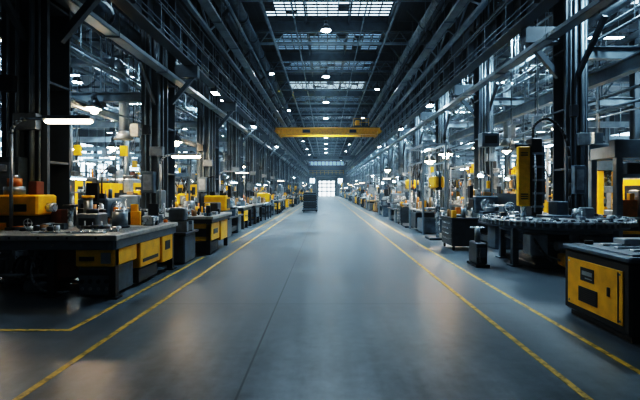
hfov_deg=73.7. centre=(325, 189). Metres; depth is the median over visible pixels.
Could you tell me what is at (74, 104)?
beam
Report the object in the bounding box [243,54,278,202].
steel column
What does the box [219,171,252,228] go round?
workbench
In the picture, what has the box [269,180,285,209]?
workbench
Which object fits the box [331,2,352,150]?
roof purlin
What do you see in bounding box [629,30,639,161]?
steel column
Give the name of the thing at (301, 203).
floor marking
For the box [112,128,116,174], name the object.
steel column
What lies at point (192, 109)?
duct
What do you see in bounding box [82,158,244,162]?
beam
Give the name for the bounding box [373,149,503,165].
beam
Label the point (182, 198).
frame
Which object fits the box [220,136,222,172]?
steel column
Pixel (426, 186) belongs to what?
tall cabinet
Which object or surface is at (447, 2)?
beam
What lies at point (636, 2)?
skylight panel
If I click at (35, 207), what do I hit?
machine
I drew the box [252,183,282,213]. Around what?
workbench
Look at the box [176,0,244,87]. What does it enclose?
wall
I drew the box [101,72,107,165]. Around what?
power cable
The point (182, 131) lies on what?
duct
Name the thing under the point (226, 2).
pipe
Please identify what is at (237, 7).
ventilation duct
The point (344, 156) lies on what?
crane
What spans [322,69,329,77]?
lamp
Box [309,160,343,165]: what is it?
window
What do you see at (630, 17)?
girder
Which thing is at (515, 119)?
power cable
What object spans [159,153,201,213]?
work lamp
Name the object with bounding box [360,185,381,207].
workbench
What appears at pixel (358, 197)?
workbench
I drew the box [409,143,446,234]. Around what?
frame
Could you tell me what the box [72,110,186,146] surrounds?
pipe
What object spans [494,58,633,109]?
beam
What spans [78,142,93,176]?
window
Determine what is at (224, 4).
pipe
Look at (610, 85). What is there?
girder
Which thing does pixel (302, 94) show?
roof beam
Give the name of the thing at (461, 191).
machine
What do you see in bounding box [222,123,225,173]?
power cable
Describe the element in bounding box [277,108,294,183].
steel column
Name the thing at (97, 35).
girder
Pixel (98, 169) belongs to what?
frame
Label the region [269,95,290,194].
steel column
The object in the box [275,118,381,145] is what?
crane
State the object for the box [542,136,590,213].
frame
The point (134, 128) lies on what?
power cable
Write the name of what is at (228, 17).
beam
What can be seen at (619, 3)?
pipe
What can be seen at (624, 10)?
roof truss
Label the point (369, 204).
frame
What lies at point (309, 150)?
roof beam
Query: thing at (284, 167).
steel column
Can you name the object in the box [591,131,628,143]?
window
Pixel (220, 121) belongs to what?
roof truss
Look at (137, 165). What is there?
beam
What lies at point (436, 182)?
press
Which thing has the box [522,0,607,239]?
steel column
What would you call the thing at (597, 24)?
pipe
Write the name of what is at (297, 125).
roof beam
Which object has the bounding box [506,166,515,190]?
storage rack
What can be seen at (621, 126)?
beam
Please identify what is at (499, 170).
frame
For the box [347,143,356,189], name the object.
steel column
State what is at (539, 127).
power cable
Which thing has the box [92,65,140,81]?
skylight panel
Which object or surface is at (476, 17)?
walkway
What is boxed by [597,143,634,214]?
press
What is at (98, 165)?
window
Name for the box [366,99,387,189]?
steel column
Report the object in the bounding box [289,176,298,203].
frame
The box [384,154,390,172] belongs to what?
pendant lamp
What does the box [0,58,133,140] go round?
duct
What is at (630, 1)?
pipe
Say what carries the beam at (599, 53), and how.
attached to the steel column
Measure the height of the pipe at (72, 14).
2.950 m
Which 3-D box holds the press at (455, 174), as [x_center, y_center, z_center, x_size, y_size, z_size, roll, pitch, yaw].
[7.672,-0.065,26.098,1.600,3.330,1.030,0,0,0]
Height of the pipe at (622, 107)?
3.863 m
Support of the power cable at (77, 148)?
hanging from the ceiling
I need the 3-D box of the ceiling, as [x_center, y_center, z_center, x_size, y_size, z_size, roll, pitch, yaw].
[0.000,-9.000,54.500,52.000,3.200,119.000,0,0,0]
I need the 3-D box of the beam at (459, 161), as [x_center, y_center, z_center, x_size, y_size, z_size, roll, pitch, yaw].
[16.050,-4.750,52.900,19.000,3.100,0.300,0,0,0]
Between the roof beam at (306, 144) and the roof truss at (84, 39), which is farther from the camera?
the roof beam at (306, 144)
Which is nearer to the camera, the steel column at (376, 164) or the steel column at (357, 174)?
the steel column at (376, 164)
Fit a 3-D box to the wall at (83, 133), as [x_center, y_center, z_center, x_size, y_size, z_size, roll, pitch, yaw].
[-26.100,-3.000,54.500,0.200,9.200,119.000,0,0,0]
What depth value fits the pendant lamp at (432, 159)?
20.36 m
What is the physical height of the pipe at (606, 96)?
4.075 m
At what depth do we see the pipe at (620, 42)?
16.24 m
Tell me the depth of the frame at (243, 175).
34.53 m
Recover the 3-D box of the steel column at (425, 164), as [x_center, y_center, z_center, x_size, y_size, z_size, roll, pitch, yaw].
[12.300,-2.350,52.950,0.500,7.900,0.500,0,0,0]
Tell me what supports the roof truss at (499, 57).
on the steel column at (551, 82)
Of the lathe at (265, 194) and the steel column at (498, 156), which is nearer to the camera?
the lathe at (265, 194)
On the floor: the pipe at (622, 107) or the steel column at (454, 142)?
the steel column at (454, 142)
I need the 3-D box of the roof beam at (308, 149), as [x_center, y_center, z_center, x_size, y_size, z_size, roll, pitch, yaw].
[0.250,-9.575,104.000,12.500,1.450,1.060,0,0,0]
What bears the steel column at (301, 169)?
on the floor
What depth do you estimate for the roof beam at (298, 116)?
55.97 m
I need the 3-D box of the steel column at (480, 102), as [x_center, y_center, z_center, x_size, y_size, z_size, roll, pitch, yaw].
[6.056,-4.350,16.941,2.534,11.900,2.531,0,0,-45]
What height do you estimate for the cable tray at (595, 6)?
0.280 m
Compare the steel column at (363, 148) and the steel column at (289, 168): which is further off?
the steel column at (363, 148)
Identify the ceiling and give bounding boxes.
[0,0,637,157]
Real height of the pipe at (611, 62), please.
3.863 m
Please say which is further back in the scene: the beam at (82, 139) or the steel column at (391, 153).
the steel column at (391, 153)
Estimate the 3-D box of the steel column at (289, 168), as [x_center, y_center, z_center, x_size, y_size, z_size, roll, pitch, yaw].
[-5.397,-4.350,62.300,2.799,11.900,2.664,0,0,-43]
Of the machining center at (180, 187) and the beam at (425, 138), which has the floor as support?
the machining center at (180, 187)
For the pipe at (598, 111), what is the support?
hanging from the ceiling
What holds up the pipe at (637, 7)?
hanging from the ceiling
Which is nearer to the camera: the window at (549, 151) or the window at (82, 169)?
the window at (82, 169)
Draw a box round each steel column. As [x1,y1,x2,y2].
[0,0,100,258]
[72,108,77,165]
[109,0,199,208]
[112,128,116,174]
[123,89,129,174]
[175,0,236,205]
[187,120,190,183]
[219,24,268,200]
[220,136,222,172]
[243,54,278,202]
[258,76,285,192]
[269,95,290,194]
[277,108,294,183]
[282,117,297,187]
[287,124,300,187]
[291,137,298,190]
[294,139,300,185]
[296,140,305,183]
[299,143,306,181]
[302,150,306,189]
[346,147,354,183]
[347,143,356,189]
[351,137,361,188]
[351,140,358,186]
[356,139,364,189]
[359,137,368,193]
[361,110,378,190]
[363,119,372,184]
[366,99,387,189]
[373,85,397,189]
[379,72,412,180]
[390,45,435,211]
[406,3,470,218]
[424,141,426,184]
[452,128,455,169]
[453,0,521,195]
[497,133,500,179]
[504,151,509,191]
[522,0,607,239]
[551,82,552,189]
[602,106,609,143]
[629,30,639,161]
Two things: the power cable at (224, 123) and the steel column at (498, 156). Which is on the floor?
the steel column at (498, 156)
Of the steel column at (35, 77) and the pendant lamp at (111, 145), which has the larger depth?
the pendant lamp at (111, 145)
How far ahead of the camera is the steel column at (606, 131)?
28.79 m
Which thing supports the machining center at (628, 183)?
on the floor
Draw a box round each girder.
[0,69,194,136]
[71,16,244,137]
[110,0,308,172]
[182,0,306,163]
[344,0,559,173]
[347,0,487,164]
[408,10,638,143]
[427,82,627,155]
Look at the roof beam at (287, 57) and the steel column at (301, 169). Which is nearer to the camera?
the roof beam at (287, 57)
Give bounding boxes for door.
[317,179,335,195]
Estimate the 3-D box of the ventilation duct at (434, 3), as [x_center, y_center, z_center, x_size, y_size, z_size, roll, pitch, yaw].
[5.000,-8.838,53.750,0.650,1.525,113.500,0,0,0]
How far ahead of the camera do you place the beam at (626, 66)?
13.49 m
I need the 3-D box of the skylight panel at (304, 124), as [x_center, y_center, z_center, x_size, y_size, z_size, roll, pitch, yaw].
[0.100,-10.285,65.000,7.270,0.110,4.540,0,0,0]
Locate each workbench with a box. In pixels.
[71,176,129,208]
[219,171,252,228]
[223,181,262,223]
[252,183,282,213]
[260,184,283,210]
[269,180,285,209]
[284,187,294,206]
[356,182,365,204]
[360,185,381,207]
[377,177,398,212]
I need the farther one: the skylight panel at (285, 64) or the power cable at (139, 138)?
the skylight panel at (285, 64)
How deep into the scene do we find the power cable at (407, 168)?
35.28 m
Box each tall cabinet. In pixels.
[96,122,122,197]
[96,145,96,180]
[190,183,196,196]
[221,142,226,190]
[424,185,427,199]
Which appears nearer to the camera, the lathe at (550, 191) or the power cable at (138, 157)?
the lathe at (550, 191)
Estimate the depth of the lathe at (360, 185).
44.58 m
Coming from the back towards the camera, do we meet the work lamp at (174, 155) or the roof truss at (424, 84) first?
the roof truss at (424, 84)
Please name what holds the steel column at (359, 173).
on the floor
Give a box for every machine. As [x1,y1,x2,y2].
[0,164,57,226]
[272,181,289,195]
[361,181,378,196]
[384,174,416,211]
[449,175,470,206]
[481,117,638,270]
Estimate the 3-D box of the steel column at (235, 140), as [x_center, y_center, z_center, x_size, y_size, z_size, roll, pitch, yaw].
[-5.397,-4.350,26.300,2.799,11.900,2.664,0,0,-43]
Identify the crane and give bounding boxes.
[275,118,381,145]
[298,151,355,162]
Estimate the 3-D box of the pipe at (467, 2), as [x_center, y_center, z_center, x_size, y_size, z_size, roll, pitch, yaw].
[5.000,-7.669,53.750,0.125,2.062,113.500,0,0,0]
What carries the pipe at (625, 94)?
hanging from the ceiling
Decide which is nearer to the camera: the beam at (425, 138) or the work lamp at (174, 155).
the work lamp at (174, 155)
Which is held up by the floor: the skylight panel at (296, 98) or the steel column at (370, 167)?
the steel column at (370, 167)
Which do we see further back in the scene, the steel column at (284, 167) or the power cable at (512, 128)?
the steel column at (284, 167)
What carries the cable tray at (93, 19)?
attached to the steel column
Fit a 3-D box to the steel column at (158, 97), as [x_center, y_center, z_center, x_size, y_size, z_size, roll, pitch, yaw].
[-5.397,-4.350,14.300,2.799,11.900,2.664,0,0,-43]
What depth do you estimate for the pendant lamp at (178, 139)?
18.40 m
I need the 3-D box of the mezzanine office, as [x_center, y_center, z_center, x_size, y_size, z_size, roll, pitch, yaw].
[0.100,-1.717,112.330,9.069,6.635,2.740,0,0,0]
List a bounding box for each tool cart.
[285,195,288,208]
[397,200,415,224]
[441,207,478,250]
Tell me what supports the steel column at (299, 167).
on the floor
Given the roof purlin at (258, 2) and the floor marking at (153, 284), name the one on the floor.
the floor marking at (153, 284)
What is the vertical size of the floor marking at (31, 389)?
0.003 m
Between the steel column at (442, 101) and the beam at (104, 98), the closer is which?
the beam at (104, 98)
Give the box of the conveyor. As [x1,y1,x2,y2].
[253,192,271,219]
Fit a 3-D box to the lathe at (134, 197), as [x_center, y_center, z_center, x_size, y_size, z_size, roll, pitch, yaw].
[-7.112,0.510,16.531,1.014,2.179,2.450,0,0,0]
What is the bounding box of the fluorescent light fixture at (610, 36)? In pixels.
[588,35,625,38]
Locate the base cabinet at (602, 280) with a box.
[563,237,639,342]
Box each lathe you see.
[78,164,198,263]
[114,175,140,208]
[175,179,196,207]
[199,173,243,236]
[255,180,275,216]
[359,185,365,205]
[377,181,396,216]
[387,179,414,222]
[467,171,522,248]
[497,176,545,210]
[549,187,552,200]
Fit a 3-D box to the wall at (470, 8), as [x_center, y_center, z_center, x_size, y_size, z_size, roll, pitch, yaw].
[6.625,-9.100,54.500,0.150,3.000,119.000,0,0,0]
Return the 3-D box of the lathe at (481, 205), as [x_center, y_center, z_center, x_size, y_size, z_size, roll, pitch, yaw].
[4.963,0.510,12.625,1.014,2.179,2.450,0,0,0]
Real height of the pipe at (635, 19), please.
3.650 m
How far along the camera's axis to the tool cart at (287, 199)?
36.39 m
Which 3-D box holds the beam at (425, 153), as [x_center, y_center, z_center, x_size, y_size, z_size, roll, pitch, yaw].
[16.050,-4.750,40.900,19.000,3.100,0.300,0,0,0]
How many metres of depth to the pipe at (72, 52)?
12.53 m
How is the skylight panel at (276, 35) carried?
attached to the ceiling
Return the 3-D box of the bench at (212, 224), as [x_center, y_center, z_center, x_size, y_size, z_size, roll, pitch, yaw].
[-3.850,0.800,11.450,2.200,1.600,2.100,0,0,0]
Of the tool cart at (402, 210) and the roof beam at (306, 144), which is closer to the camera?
the tool cart at (402, 210)
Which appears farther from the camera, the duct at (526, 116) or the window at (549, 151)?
the window at (549, 151)
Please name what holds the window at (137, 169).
in the wall at (83, 133)
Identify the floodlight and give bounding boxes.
[211,86,219,94]
[426,99,433,106]
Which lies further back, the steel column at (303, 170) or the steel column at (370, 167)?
the steel column at (303, 170)
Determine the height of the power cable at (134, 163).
6.349 m
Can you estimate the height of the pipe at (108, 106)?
4.162 m
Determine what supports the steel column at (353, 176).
on the floor
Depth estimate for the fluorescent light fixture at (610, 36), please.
15.17 m
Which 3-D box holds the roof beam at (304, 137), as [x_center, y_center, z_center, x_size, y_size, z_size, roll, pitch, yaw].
[0.250,-9.575,80.000,12.500,1.450,1.060,0,0,0]
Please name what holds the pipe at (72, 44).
hanging from the ceiling
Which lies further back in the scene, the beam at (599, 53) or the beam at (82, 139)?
the beam at (82, 139)
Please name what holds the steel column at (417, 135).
on the floor
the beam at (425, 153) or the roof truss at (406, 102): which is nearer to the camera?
the roof truss at (406, 102)
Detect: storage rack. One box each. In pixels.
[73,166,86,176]
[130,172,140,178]
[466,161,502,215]
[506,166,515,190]
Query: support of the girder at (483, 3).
attached to the ceiling
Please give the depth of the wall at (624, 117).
40.27 m
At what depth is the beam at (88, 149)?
32.28 m
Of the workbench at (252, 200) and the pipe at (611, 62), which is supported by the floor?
the workbench at (252, 200)
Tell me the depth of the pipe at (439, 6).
23.93 m
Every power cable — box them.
[74,26,81,167]
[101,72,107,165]
[120,51,127,167]
[130,24,139,150]
[132,89,136,173]
[137,137,140,172]
[137,138,140,163]
[176,113,179,171]
[178,113,180,172]
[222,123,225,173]
[406,125,408,176]
[506,39,515,151]
[514,119,515,165]
[532,19,542,141]
[592,11,602,143]
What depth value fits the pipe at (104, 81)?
18.41 m
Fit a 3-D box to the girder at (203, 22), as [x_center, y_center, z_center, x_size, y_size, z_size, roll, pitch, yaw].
[-4.950,-7.150,53.741,0.180,1.040,113.518,0,0,0]
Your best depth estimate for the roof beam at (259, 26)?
25.98 m
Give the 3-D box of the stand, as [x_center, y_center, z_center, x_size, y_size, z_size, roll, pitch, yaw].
[3.230,1.186,9.043,0.308,0.828,0.715,0,0,0]
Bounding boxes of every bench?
[0,195,177,298]
[156,190,231,254]
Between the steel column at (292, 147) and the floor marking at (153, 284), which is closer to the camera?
the floor marking at (153, 284)
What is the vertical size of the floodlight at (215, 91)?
0.320 m
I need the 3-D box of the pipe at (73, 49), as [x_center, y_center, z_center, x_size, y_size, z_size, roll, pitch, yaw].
[-7.200,-5.662,53.750,0.150,3.475,113.500,0,0,0]
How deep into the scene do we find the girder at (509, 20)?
14.15 m
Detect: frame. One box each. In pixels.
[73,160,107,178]
[89,168,109,178]
[175,161,189,207]
[243,175,244,198]
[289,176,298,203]
[352,179,360,202]
[366,174,379,210]
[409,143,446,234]
[450,165,473,215]
[494,170,501,192]
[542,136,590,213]
[588,139,639,236]
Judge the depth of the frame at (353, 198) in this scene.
51.60 m
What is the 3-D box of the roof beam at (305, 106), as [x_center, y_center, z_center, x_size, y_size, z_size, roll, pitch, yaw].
[0.250,-9.575,50.000,12.500,1.450,1.060,0,0,0]
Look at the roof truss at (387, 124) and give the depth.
46.88 m
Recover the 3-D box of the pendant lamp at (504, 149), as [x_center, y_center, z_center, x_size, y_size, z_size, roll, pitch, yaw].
[11.000,-2.945,26.000,0.580,1.510,0.580,0,0,0]
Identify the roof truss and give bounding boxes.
[0,38,196,58]
[72,73,226,88]
[81,121,220,129]
[92,114,244,120]
[387,124,550,132]
[406,102,628,113]
[424,84,628,97]
[471,56,595,73]
[494,8,638,32]
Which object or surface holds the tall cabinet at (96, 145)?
on the floor
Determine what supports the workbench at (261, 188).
on the floor
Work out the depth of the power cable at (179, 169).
36.90 m
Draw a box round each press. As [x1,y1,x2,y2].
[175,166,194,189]
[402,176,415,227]
[425,171,445,239]
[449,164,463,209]
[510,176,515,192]
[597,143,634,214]
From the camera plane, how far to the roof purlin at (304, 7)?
28.57 m
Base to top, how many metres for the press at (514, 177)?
3.330 m
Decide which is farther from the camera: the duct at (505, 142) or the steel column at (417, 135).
the steel column at (417, 135)
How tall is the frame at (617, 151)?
2.850 m
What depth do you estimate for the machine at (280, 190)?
38.21 m
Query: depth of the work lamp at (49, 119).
7.03 m
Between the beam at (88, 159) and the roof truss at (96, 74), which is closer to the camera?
the roof truss at (96, 74)
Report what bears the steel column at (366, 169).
on the floor
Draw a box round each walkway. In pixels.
[164,0,307,168]
[346,0,506,166]
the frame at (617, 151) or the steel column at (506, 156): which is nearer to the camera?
the frame at (617, 151)
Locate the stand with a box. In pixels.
[467,226,489,267]
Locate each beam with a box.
[0,28,244,162]
[0,36,140,107]
[0,76,196,131]
[0,122,244,152]
[0,137,226,144]
[78,153,244,158]
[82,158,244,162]
[117,162,244,165]
[137,165,244,167]
[210,0,457,1]
[214,0,306,154]
[228,20,432,44]
[247,52,412,71]
[265,74,397,90]
[273,91,387,103]
[279,102,378,114]
[284,111,373,122]
[296,119,364,126]
[297,125,353,126]
[297,137,354,138]
[299,140,356,145]
[304,137,358,142]
[306,144,354,148]
[307,146,352,151]
[308,149,350,153]
[309,150,346,154]
[349,0,449,153]
[373,45,639,171]
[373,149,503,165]
[379,142,516,163]
[386,157,550,160]
[395,130,550,156]
[406,115,614,150]
[423,119,628,142]
[449,82,628,130]
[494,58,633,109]
[588,9,639,60]
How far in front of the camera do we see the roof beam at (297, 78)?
37.98 m
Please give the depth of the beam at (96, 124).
20.29 m
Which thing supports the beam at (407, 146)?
attached to the steel column
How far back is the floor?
4.82 m
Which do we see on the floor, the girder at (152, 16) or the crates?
the crates
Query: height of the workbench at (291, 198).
1.850 m
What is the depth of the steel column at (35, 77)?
7.95 m
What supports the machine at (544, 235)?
on the floor
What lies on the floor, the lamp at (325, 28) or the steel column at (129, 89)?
the steel column at (129, 89)
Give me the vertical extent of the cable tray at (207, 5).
2.430 m
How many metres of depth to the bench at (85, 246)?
6.61 m
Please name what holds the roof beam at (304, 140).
on the steel column at (303, 170)
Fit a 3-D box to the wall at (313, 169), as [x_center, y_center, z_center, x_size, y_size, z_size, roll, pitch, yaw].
[0.000,-4.500,114.100,52.400,12.200,0.200,0,0,0]
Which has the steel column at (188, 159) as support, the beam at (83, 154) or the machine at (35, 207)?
the beam at (83, 154)
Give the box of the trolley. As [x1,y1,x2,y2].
[302,190,317,212]
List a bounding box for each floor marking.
[0,257,203,330]
[12,206,301,399]
[231,203,301,242]
[335,197,593,399]
[340,198,639,373]
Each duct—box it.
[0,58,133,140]
[74,107,196,158]
[78,0,244,121]
[175,129,222,133]
[228,0,308,154]
[348,0,446,152]
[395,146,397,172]
[449,113,549,160]
[500,74,628,146]
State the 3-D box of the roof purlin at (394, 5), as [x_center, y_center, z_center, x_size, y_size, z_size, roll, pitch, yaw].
[3.800,-10.215,55.400,0.100,0.270,116.800,0,0,0]
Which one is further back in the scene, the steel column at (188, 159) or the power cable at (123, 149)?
the steel column at (188, 159)
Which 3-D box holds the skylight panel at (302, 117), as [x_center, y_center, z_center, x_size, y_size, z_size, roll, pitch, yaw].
[0.100,-10.285,59.000,7.270,0.110,4.540,0,0,0]
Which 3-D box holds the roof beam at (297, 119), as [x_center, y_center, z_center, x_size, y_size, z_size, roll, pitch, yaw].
[0.250,-9.575,62.000,12.500,1.450,1.060,0,0,0]
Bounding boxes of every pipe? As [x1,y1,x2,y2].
[0,0,244,143]
[0,2,244,146]
[0,6,244,144]
[0,26,244,160]
[0,63,225,146]
[71,0,244,133]
[71,27,222,127]
[71,67,186,120]
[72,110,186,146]
[223,0,307,154]
[224,4,296,141]
[349,0,445,152]
[373,12,639,176]
[373,24,639,177]
[378,2,467,120]
[379,0,629,156]
[379,0,639,158]
[379,63,639,172]
[386,12,552,142]
[395,0,635,147]
[395,0,638,155]
[397,0,639,150]
[408,43,638,151]
[411,10,615,151]
[433,43,628,156]
[449,82,628,155]
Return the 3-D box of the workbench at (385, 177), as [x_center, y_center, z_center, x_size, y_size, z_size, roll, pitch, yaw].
[4.413,0.375,29.324,1.554,2.450,2.308,0,0,0]
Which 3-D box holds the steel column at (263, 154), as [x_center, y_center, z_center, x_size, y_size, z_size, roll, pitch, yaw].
[-5.397,-4.350,38.300,2.799,11.900,2.664,0,0,-43]
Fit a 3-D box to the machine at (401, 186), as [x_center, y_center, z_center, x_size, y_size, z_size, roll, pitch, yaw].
[4.275,0.350,24.243,1.854,2.500,1.200,0,0,0]
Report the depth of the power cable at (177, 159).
25.13 m
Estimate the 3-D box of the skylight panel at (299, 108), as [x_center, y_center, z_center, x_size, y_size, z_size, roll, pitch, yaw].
[0.100,-10.285,53.000,7.270,0.110,4.540,0,0,0]
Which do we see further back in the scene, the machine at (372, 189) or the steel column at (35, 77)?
the machine at (372, 189)
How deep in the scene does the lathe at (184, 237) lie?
9.38 m
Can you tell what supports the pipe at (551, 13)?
hanging from the ceiling
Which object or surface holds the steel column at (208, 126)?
on the floor
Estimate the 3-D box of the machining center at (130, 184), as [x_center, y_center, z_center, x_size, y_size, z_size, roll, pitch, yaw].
[-10.216,-0.825,21.506,1.870,4.750,2.000,0,0,0]
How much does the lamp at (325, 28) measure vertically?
1.340 m
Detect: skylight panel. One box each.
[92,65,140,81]
[263,2,393,16]
[273,33,382,49]
[284,63,371,72]
[290,82,364,88]
[295,97,359,100]
[299,108,354,109]
[302,117,351,118]
[304,124,348,124]
[628,0,637,5]
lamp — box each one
[4,115,95,229]
[72,72,82,83]
[84,68,103,113]
[106,132,118,151]
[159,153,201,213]
[175,130,182,145]
[320,20,331,31]
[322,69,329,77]
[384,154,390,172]
[424,151,435,164]
[438,120,453,157]
[501,147,510,153]
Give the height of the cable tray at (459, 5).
2.430 m
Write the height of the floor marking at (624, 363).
0.003 m
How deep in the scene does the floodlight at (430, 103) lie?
19.27 m
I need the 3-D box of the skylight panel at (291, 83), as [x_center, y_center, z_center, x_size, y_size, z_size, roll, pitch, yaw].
[0.100,-10.285,41.000,7.270,0.110,4.540,0,0,0]
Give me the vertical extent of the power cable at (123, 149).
6.349 m
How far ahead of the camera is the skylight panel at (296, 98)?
47.93 m
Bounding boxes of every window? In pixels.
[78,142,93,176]
[97,145,119,180]
[122,152,138,170]
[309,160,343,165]
[545,151,550,177]
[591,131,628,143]
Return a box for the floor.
[0,196,639,399]
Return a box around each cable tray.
[55,0,306,175]
[197,0,310,165]
[343,0,468,165]
[346,0,615,175]
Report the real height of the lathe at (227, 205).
2.179 m
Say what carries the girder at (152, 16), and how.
on the steel column
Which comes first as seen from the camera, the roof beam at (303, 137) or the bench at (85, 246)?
the bench at (85, 246)
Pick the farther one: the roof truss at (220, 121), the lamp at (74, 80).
the roof truss at (220, 121)
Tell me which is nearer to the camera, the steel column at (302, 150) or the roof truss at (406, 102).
the roof truss at (406, 102)
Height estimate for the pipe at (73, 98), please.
4.944 m
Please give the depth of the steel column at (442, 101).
22.65 m
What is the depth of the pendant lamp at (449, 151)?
16.32 m
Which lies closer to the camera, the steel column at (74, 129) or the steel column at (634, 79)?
the steel column at (634, 79)
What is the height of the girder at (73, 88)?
1.140 m
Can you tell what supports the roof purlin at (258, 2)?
on the roof beam
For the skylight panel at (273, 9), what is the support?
attached to the ceiling
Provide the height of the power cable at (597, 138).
6.421 m
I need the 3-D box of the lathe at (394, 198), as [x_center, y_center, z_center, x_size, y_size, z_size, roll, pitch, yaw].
[3.789,0.510,21.874,1.014,2.179,2.450,0,0,0]
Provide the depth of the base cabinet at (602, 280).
4.84 m
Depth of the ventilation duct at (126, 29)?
13.01 m
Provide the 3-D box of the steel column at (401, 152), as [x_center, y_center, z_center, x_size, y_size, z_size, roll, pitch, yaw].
[6.056,-4.350,34.941,2.534,11.900,2.531,0,0,-45]
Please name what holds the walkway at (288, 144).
attached to the steel column at (158, 97)
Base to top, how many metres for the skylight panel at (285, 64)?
0.110 m
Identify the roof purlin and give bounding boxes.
[258,2,300,119]
[303,2,321,150]
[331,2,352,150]
[350,2,397,125]
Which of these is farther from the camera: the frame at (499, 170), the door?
the door
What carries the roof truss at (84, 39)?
on the steel column
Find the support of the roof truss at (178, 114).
attached to the steel column at (263, 154)
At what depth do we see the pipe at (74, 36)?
15.24 m
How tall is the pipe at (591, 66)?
2.375 m
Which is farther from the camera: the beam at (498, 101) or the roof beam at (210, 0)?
the roof beam at (210, 0)
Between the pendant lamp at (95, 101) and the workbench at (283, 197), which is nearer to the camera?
the pendant lamp at (95, 101)
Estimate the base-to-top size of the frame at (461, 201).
2.842 m
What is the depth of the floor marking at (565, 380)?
4.59 m
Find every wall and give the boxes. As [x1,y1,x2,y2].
[0,103,186,176]
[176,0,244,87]
[306,154,387,195]
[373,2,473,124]
[434,107,628,175]
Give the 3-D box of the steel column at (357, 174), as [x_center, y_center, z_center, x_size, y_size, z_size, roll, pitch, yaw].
[6.047,-4.350,82.950,3.437,11.900,3.080,0,0,0]
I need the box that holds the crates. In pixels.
[373,203,377,211]
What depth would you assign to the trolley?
30.25 m
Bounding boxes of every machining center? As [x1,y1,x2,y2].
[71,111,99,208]
[98,141,140,192]
[175,178,186,191]
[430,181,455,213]
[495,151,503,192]
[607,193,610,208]
[623,178,639,199]
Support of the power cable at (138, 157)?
hanging from the ceiling

